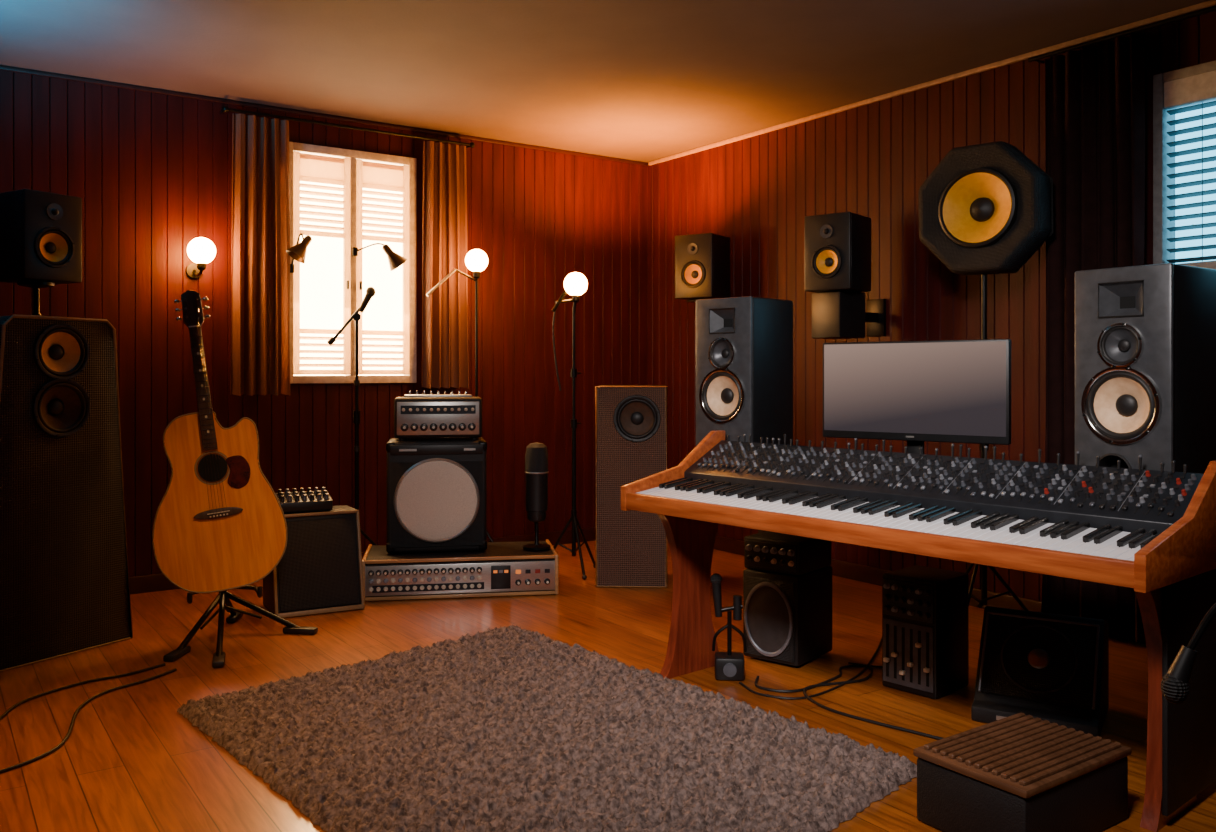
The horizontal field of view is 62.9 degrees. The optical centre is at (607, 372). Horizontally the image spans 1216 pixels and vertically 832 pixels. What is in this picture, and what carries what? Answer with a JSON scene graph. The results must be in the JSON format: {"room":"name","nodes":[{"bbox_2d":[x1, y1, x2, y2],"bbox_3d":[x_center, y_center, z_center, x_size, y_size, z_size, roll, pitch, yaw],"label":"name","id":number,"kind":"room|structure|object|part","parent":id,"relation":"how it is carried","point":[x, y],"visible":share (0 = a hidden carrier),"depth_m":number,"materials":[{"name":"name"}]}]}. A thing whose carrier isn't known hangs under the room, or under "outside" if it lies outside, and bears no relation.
{"room":"studio","nodes":[
{"label":"studio","id":0,"kind":"room"},
{"bbox_2d":[0,70,647,576],"bbox_3d":[-2.127,-0.175,5.501,5.990,2.650,0.120,0,0,-35],"label":"wall","id":1,"kind":"structure","parent":0,"point":[151,172],"depth_m":5.76,"materials":[{"name":"brown wood"}]},
{"bbox_2d":[186,237,215,277],"bbox_3d":[-2.160,-0.610,5.251,0.140,0.200,0.250,0,0,-35],"label":"wall lamp","id":2,"kind":"object","parent":1,"relation":"attached to","point":[201,251],"visible":1,"depth_m":5.17,"materials":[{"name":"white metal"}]},
{"bbox_3d":[-2.129,-0.640,5.206,0.140,0.140,0.140,0,0,-35],"label":"bulb","id":3,"kind":"part","parent":2,"relation":"part of","materials":[{"name":"white glass"}]},
{"bbox_2d":[286,233,311,272],"bbox_3d":[-1.731,-0.668,5.492,0.140,0.206,0.275,0,0,-35],"label":"lamp","id":4,"kind":"object","parent":1,"relation":"attached to","point":[297,252],"visible":0.99,"depth_m":5.43,"materials":[{"name":"metal"}]},
{"bbox_2d":[293,151,349,374],"bbox_3d":[-1.649,-0.625,5.737,0.332,1.270,0.051,0,0,-35],"label":"shutter","id":5,"kind":"object","parent":1,"relation":"attached to","point":[306,167],"visible":0.98,"depth_m":5.74,"materials":[{"name":"paint"}]},
{"bbox_2d":[0,65,648,165],"bbox_3d":[-2.128,-1.488,5.415,5.890,0.022,0.018,0,0,-35],"label":"trim","id":6,"kind":"structure","parent":1,"relation":"attached to","point":[2,67],"depth_m":5.64,"materials":[{"name":"paint"}]},
{"bbox_2d":[293,181,402,375],"bbox_3d":[-1.550,-0.625,5.920,0.707,1.282,0.006,0,0,-35],"label":"glass pane","id":7,"kind":"object","parent":1,"relation":"attached to","point":[321,274],"visible":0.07,"depth_m":5.89,"materials":[{"name":"glass"}]},
{"bbox_2d":[221,106,474,147],"bbox_3d":[-1.475,-1.425,5.816,1.516,0.036,0.101,0,0,-35],"label":"curtain rod","id":8,"kind":"object","parent":1,"relation":"attached to","point":[225,109],"visible":1,"depth_m":5.74,"materials":[{"name":"black metal"}]},
{"bbox_2d":[230,113,289,395],"bbox_3d":[-1.913,-0.642,5.472,0.322,1.536,0.075,0,0,-35],"label":"curtain","id":9,"kind":"object","parent":8,"relation":"hanging from","point":[260,299],"visible":1,"depth_m":5.47,"materials":[{"name":"fabric"}]},
{"bbox_2d":[422,141,468,388],"bbox_3d":[-1.002,-0.657,6.106,0.305,1.506,0.075,0,0,-35],"label":"curtain","id":10,"kind":"object","parent":8,"relation":"hanging from","point":[444,221],"visible":0.99,"depth_m":6.11,"materials":[{"name":"fabric"}]},
{"bbox_2d":[289,142,415,383],"bbox_3d":[-1.524,-0.625,5.883,0.795,1.370,0.110,0,0,-35],"label":"frame","id":11,"kind":"object","parent":1,"relation":"attached to","point":[353,155],"visible":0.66,"depth_m":5.84,"materials":[{"name":"white paint"}]},
{"bbox_2d":[129,527,595,593],"bbox_3d":[-2.127,1.105,5.414,5.890,0.090,0.020,0,0,-35],"label":"baseboard","id":12,"kind":"structure","parent":1,"relation":"attached to","point":[153,582],"depth_m":6.39,"materials":[{"name":"paint"}]},
{"bbox_2d":[352,243,406,270],"bbox_3d":[-1.332,-0.673,5.775,0.333,0.165,0.122,0,0,0],"label":"lamp","id":13,"kind":"object","parent":1,"relation":"attached to","point":[395,260],"visible":1,"depth_m":5.74,"materials":[{"name":"metal"}]},
{"bbox_2d":[356,159,408,374],"bbox_3d":[-1.345,-0.625,5.949,0.332,1.270,0.051,0,0,-35],"label":"shutter","id":14,"kind":"object","parent":1,"relation":"attached to","point":[370,175],"visible":1,"depth_m":5.96,"materials":[{"name":"paint"}]},
{"bbox_2d":[0,0,1208,162],"bbox_3d":[-0.058,-1.550,2.439,6.190,0.100,7.570,0,0,-35],"label":"ceiling","id":15,"kind":"structure","parent":0,"point":[646,81],"depth_m":4.68,"materials":[{"name":"paint"}]},
{"bbox_2d":[0,540,1215,831],"bbox_3d":[-0.058,1.200,2.439,6.190,0.100,7.570,0,0,-35],"label":"floor","id":16,"kind":"structure","parent":0,"point":[129,761],"depth_m":3.60,"materials":[{"name":"brown wood"}]},
{"bbox_2d":[0,314,132,671],"bbox_3d":[-2.411,0.461,4.145,0.463,1.378,0.635,0,0,29],"label":"floor speaker","id":17,"kind":"object","parent":16,"relation":"on","point":[65,588],"visible":1,"depth_m":4.03,"materials":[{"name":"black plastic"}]},
{"bbox_2d":[17,281,54,315],"bbox_3d":[-2.442,-0.308,4.246,0.180,0.160,0.180,0,0,-35],"label":"speaker stand","id":18,"kind":"object","parent":17,"relation":"on","point":[36,285],"visible":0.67,"depth_m":4.23,"materials":[{"name":"black metal"}]},
{"bbox_2d":[0,189,81,284],"bbox_3d":[-2.445,-0.575,4.258,0.289,0.370,0.250,0,0,30],"label":"monitor speaker","id":19,"kind":"object","parent":18,"relation":"on","point":[41,231],"visible":1,"depth_m":4.16},
{"bbox_2d":[0,663,164,719],"bbox_3d":[-1.993,1.144,3.406,0.153,0.010,1.116,0,0,23],"label":"cable","id":20,"kind":"object","parent":16,"relation":"on","point":[5,713],"visible":1,"depth_m":3.65,"materials":[{"name":"rubber"}]},
{"bbox_2d":[0,668,176,772],"bbox_3d":[-1.782,1.144,3.122,0.260,0.010,1.438,0,0,14],"label":"cable","id":21,"kind":"object","parent":16,"relation":"on","point":[63,741],"visible":1,"depth_m":3.28,"materials":[{"name":"rubber"}]},
{"bbox_2d":[163,585,317,667],"bbox_3d":[-1.637,0.744,4.283,0.578,0.808,0.712,0,0,23],"label":"guitar stand","id":22,"kind":"object","parent":16,"relation":"on","point":[224,597],"visible":0.83,"depth_m":4.34,"materials":[{"name":"black metal"}]},
{"bbox_2d":[152,290,287,592],"bbox_3d":[-1.694,0.292,4.349,0.543,1.310,0.210,0,0,-23],"label":"acoustic guitar","id":23,"kind":"object","parent":22,"relation":"on","point":[220,524],"visible":1,"depth_m":4.29,"materials":[{"name":"brown wood"}]},
{"bbox_2d":[263,505,364,617],"bbox_3d":[-1.446,0.914,4.880,0.420,0.472,0.336,0,0,-29],"label":"amplifier","id":24,"kind":"object","parent":16,"relation":"on","point":[320,570],"visible":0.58,"depth_m":4.79,"materials":[{"name":"black vinyl"},{"name":"black grille cloth"}]},
{"bbox_2d":[275,487,332,512],"bbox_3d":[-1.509,0.624,4.919,0.260,0.104,0.170,0,0,-25],"label":"mixer","id":25,"kind":"object","parent":24,"relation":"on","point":[316,500],"visible":0.94,"depth_m":4.87,"materials":[{"name":"black plastic"}]},
{"bbox_2d":[327,287,375,545],"bbox_3d":[-1.336,0.335,5.502,0.440,1.630,0.474,0,0,-15],"label":"microphone stand","id":26,"kind":"object","parent":16,"relation":"on","point":[370,291],"visible":0.52,"depth_m":5.49,"materials":[{"name":"black metal"}]},
{"bbox_2d":[426,249,493,541],"bbox_3d":[-0.873,0.205,5.903,0.459,1.890,0.352,0,0,-35],"label":"lamp stand","id":27,"kind":"object","parent":16,"relation":"on","point":[476,260],"visible":0.44,"depth_m":5.92,"materials":[{"name":"black metal"}]},
{"bbox_3d":[-0.786,-0.672,5.946,0.136,0.136,0.136,0,0,-35],"label":"bulb","id":28,"kind":"part","parent":27,"relation":"part of","materials":[{"name":"white glass"}]},
{"bbox_2d":[362,539,558,600],"bbox_3d":[-0.786,1.047,5.308,0.996,0.206,0.520,0,0,-9],"label":"mixer","id":29,"kind":"object","parent":16,"relation":"on","point":[504,568],"visible":1,"depth_m":5.09,"materials":[{"name":"silver plastic"}]},
{"bbox_2d":[386,437,486,552],"bbox_3d":[-0.920,0.650,5.348,0.526,0.585,0.311,0,0,-10],"label":"speaker cabinet","id":30,"kind":"object","parent":29,"relation":"on","point":[437,487],"visible":1,"depth_m":5.21,"materials":[{"name":"black plastic"}]},
{"bbox_2d":[394,458,479,542],"bbox_3d":[-0.896,0.667,5.207,0.444,0.444,0.024,0,0,-10],"label":"grille","id":31,"kind":"object","parent":30,"relation":"attached to","point":[437,500],"depth_m":5.20,"materials":[{"name":"beige fabric"}]},
{"bbox_2d":[394,391,481,439],"bbox_3d":[-0.914,0.226,5.355,0.460,0.260,0.276,0,0,-10],"label":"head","id":32,"kind":"object","parent":30,"relation":"on","point":[416,415],"visible":1,"depth_m":5.25},
{"bbox_2d":[523,442,550,549],"bbox_3d":[-0.385,0.658,5.360,0.150,0.570,0.150,0,0,-5],"label":"microphone","id":33,"kind":"object","parent":29,"relation":"on","point":[536,455],"visible":1,"depth_m":5.31,"materials":[{"name":"black metal"}]},
{"bbox_2d":[177,625,916,831],"bbox_3d":[-0.270,1.119,3.117,1.496,0.057,2.212,0,0,-41],"label":"rug","id":34,"kind":"object","parent":16,"relation":"on","point":[511,728],"visible":1,"depth_m":2.95,"materials":[{"name":"grey carpet"}]},
{"bbox_2d":[552,272,594,579],"bbox_3d":[-0.162,0.286,5.704,0.346,1.728,0.344,0,0,-35],"label":"lamp stand","id":35,"kind":"object","parent":16,"relation":"on","point":[575,283],"visible":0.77,"depth_m":5.70,"materials":[{"name":"black metal"}]},
{"bbox_3d":[-0.185,-0.510,5.706,0.136,0.136,0.136,0,0,-35],"label":"bulb","id":36,"kind":"part","parent":35,"relation":"part of","materials":[{"name":"white glass"}]},
{"bbox_2d":[595,385,667,586],"bbox_3d":[0.135,0.610,5.508,0.390,1.080,0.373,0,0,3],"label":"floor speaker","id":37,"kind":"object","parent":16,"relation":"on","point":[631,420],"visible":0.99,"depth_m":5.34,"materials":[{"name":"brown fabric"}]},
{"bbox_2d":[710,573,746,680],"bbox_3d":[0.455,0.954,3.749,0.138,0.391,0.111,0,0,5],"label":"microphone","id":38,"kind":"object","parent":16,"relation":"on","point":[729,665],"visible":1,"depth_m":3.74,"materials":[{"name":"black plastic"}]},
{"bbox_2d":[743,531,831,665],"bbox_3d":[0.726,0.899,4.033,0.250,0.482,0.324,0,0,39],"label":"amplifier","id":39,"kind":"object","parent":16,"relation":"on","point":[787,580],"visible":1,"depth_m":3.92,"materials":[{"name":"black plastic"}]},
{"bbox_2d":[739,638,881,699],"bbox_3d":[0.931,1.145,3.908,1.070,0.008,0.287,0,0,-44],"label":"cable","id":40,"kind":"object","parent":16,"relation":"on","point":[878,647],"visible":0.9,"depth_m":3.59,"materials":[{"name":"rubber"}]},
{"bbox_2d":[755,664,942,739],"bbox_3d":[0.872,1.144,3.367,0.526,0.010,0.976,0,0,-13],"label":"cable","id":41,"kind":"object","parent":16,"relation":"on","point":[824,683],"visible":0.89,"depth_m":3.57,"materials":[{"name":"rubber"}]},
{"bbox_2d":[848,662,881,667],"bbox_3d":[1.198,1.145,3.966,0.492,0.008,0.145,0,0,-25],"label":"cable","id":42,"kind":"object","parent":16,"relation":"on","point":[875,666],"visible":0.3,"depth_m":3.88,"materials":[{"name":"rubber"}]},
{"bbox_2d":[621,430,1215,831],"bbox_3d":[0.989,0.693,3.457,1.080,0.915,2.075,0,0,-41],"label":"desk","id":43,"kind":"object","parent":16,"relation":"on","point":[1172,578],"visible":0.67,"depth_m":2.63,"materials":[{"name":"brown wood"}]},
{"bbox_3d":[0.326,0.829,3.846,0.400,0.642,0.040,0,0,-41],"label":"leg","id":44,"kind":"part","parent":43,"relation":"part of","materials":[{"name":"brown wood"}]},
{"bbox_2d":[696,296,792,445],"bbox_3d":[0.577,0.054,4.219,0.285,0.730,0.333,0,0,43],"label":"monitor speaker","id":45,"kind":"object","parent":43,"relation":"on","point":[744,345],"visible":0.91,"depth_m":4.12},
{"bbox_2d":[637,477,1163,560],"bbox_3d":[0.778,0.443,3.132,0.263,0.077,1.789,0,0,-41],"label":"keyboard","id":46,"kind":"object","parent":43,"relation":"on","point":[1073,537],"visible":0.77,"depth_m":2.94,"materials":[{"name":"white plastic"}]},
{"bbox_2d":[823,339,1010,453],"bbox_3d":[1.109,0.152,3.608,0.690,0.535,0.192,0,0,38],"label":"computer monitor","id":47,"kind":"object","parent":43,"relation":"on","point":[952,391],"visible":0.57,"depth_m":3.56,"materials":[{"name":"black plastic"}]},
{"bbox_2d":[684,434,1203,533],"bbox_3d":[0.967,0.356,3.294,0.225,0.249,1.793,0,0,-41],"label":"mixing console","id":48,"kind":"object","parent":43,"relation":"on","point":[1131,499],"visible":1,"depth_m":3.08,"materials":[{"name":"metal"}]},
{"bbox_2d":[1075,263,1215,473],"bbox_3d":[1.625,0.054,2.998,0.333,0.730,0.285,0,0,-36],"label":"monitor speaker","id":49,"kind":"object","parent":43,"relation":"on","point":[1145,335],"visible":0.91,"depth_m":2.90},
{"bbox_2d":[882,565,968,698],"bbox_3d":[1.157,0.942,3.641,0.262,0.415,0.220,0,0,-43],"label":"mixer","id":50,"kind":"object","parent":16,"relation":"on","point":[925,610],"visible":1,"depth_m":3.56,"materials":[{"name":"black plastic"},{"name":"metal"}]},
{"bbox_2d":[918,141,1053,610],"bbox_3d":[1.635,0.060,4.436,0.565,2.181,0.433,0,0,43],"label":"speaker","id":51,"kind":"object","parent":16,"relation":"on","point":[986,208],"visible":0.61,"depth_m":4.45},
{"bbox_2d":[913,712,1130,831],"bbox_3d":[1.066,1.051,2.557,0.470,0.196,0.320,0,0,-35],"label":"footstool","id":52,"kind":"object","parent":16,"relation":"on","point":[1019,772],"visible":1,"depth_m":2.47,"materials":[{"name":"black wood"}]},
{"bbox_2d":[971,606,1108,736],"bbox_3d":[1.456,0.984,3.344,0.380,0.333,0.373,0,0,31],"label":"stage monitor speaker","id":53,"kind":"object","parent":16,"relation":"on","point":[1054,668],"visible":0.98,"depth_m":3.28,"materials":[{"name":"black vinyl"},{"name":"black plastic"},{"name":"brushed silver"}]},
{"bbox_2d":[978,611,1099,709],"bbox_3d":[1.428,0.948,3.297,0.352,0.240,0.172,0,0,31],"label":"grille","id":54,"kind":"object","parent":53,"relation":"attached to","point":[1030,659],"depth_m":3.29,"materials":[{"name":"black fabric"}]},
{"bbox_2d":[1161,603,1215,703],"bbox_3d":[1.223,0.781,1.922,0.277,0.738,0.220,0,0,-35],"label":"gooseneck microphone","id":55,"kind":"object","parent":16,"relation":"on","point":[1174,684],"visible":1,"depth_m":1.90,"materials":[{"name":"black metal"}]},
{"bbox_2d":[648,10,1215,621],"bbox_3d":[2.409,-0.175,4.154,0.120,2.650,7.270,0,0,-35],"label":"wall","id":56,"kind":"structure","parent":0,"point":[872,160],"depth_m":5.40,"materials":[{"name":"brown wood"}]},
{"bbox_2d":[812,291,885,338],"bbox_3d":[1.297,-0.302,5.287,0.408,0.240,0.200,0,0,-35],"label":"bracket","id":57,"kind":"object","parent":56,"relation":"attached to","point":[835,314],"visible":1,"depth_m":5.17,"materials":[{"name":"black plastic"}]},
{"bbox_2d":[804,212,870,292],"bbox_3d":[1.196,-0.620,5.183,0.260,0.390,0.279,0,0,39],"label":"wall speaker","id":58,"kind":"object","parent":57,"relation":"on","point":[837,246],"visible":0.99,"depth_m":5.10,"materials":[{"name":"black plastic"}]},
{"bbox_2d":[714,535,1145,643],"bbox_3d":[2.362,1.105,4.098,0.020,0.090,7.240,0,0,-35],"label":"baseboard","id":59,"kind":"structure","parent":56,"relation":"attached to","point":[843,569],"depth_m":5.40,"materials":[{"name":"paint"}]},
{"bbox_2d":[648,0,1215,165],"bbox_3d":[2.361,-1.487,4.097,0.022,0.024,7.240,0,0,-35],"label":"trim","id":60,"kind":"structure","parent":56,"relation":"attached to","point":[1209,3],"depth_m":4.96,"materials":[{"name":"paint"}]},
{"bbox_2d":[1153,60,1215,268],"bbox_3d":[2.613,-0.830,3.809,0.120,0.840,0.970,0,0,-35],"label":"frame","id":61,"kind":"object","parent":56,"relation":"attached to","point":[1161,127],"visible":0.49,"depth_m":4.15,"materials":[{"name":"grey wood"}]},
{"bbox_2d":[1164,70,1215,262],"bbox_3d":[2.584,-0.830,3.789,0.060,0.760,0.880,0,0,-35],"label":"blind","id":62,"kind":"object","parent":56,"relation":"attached to","point":[1195,92],"visible":0.99,"depth_m":4.06,"materials":[{"name":"white plastic"}]},
{"bbox_2d":[1175,106,1215,263],"bbox_3d":[2.650,-0.830,3.835,0.006,0.755,0.885,0,0,-35],"label":"glass pane","id":63,"kind":"object","parent":56,"relation":"attached to","point":[1210,219],"visible":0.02,"depth_m":4.13,"materials":[{"name":"glass"}]},
{"bbox_3d":[2.469,-1.440,3.879,0.093,0.020,1.750,0,0,-35],"label":"curtain rod","id":64,"kind":"object","parent":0,"visible":0},
{"bbox_2d":[1041,32,1144,642],"bbox_3d":[2.104,-0.149,4.339,0.091,2.551,0.461,0,0,-35],"label":"curtain","id":65,"kind":"object","parent":64,"relation":"hanging from","point":[1095,95],"visible":0.58,"depth_m":4.34,"materials":[{"name":"fabric"}]},
{"bbox_3d":[0.673,-0.403,6.254,0.328,0.106,0.160,0,0,-35],"label":"bracket","id":66,"kind":"object","parent":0,"visible":0},
{"bbox_2d":[675,233,729,299],"bbox_3d":[0.586,-0.655,6.183,0.260,0.390,0.279,0,0,33],"label":"wall speaker","id":67,"kind":"object","parent":66,"relation":"on","point":[702,261],"visible":1,"depth_m":6.09,"materials":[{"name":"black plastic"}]}
]}

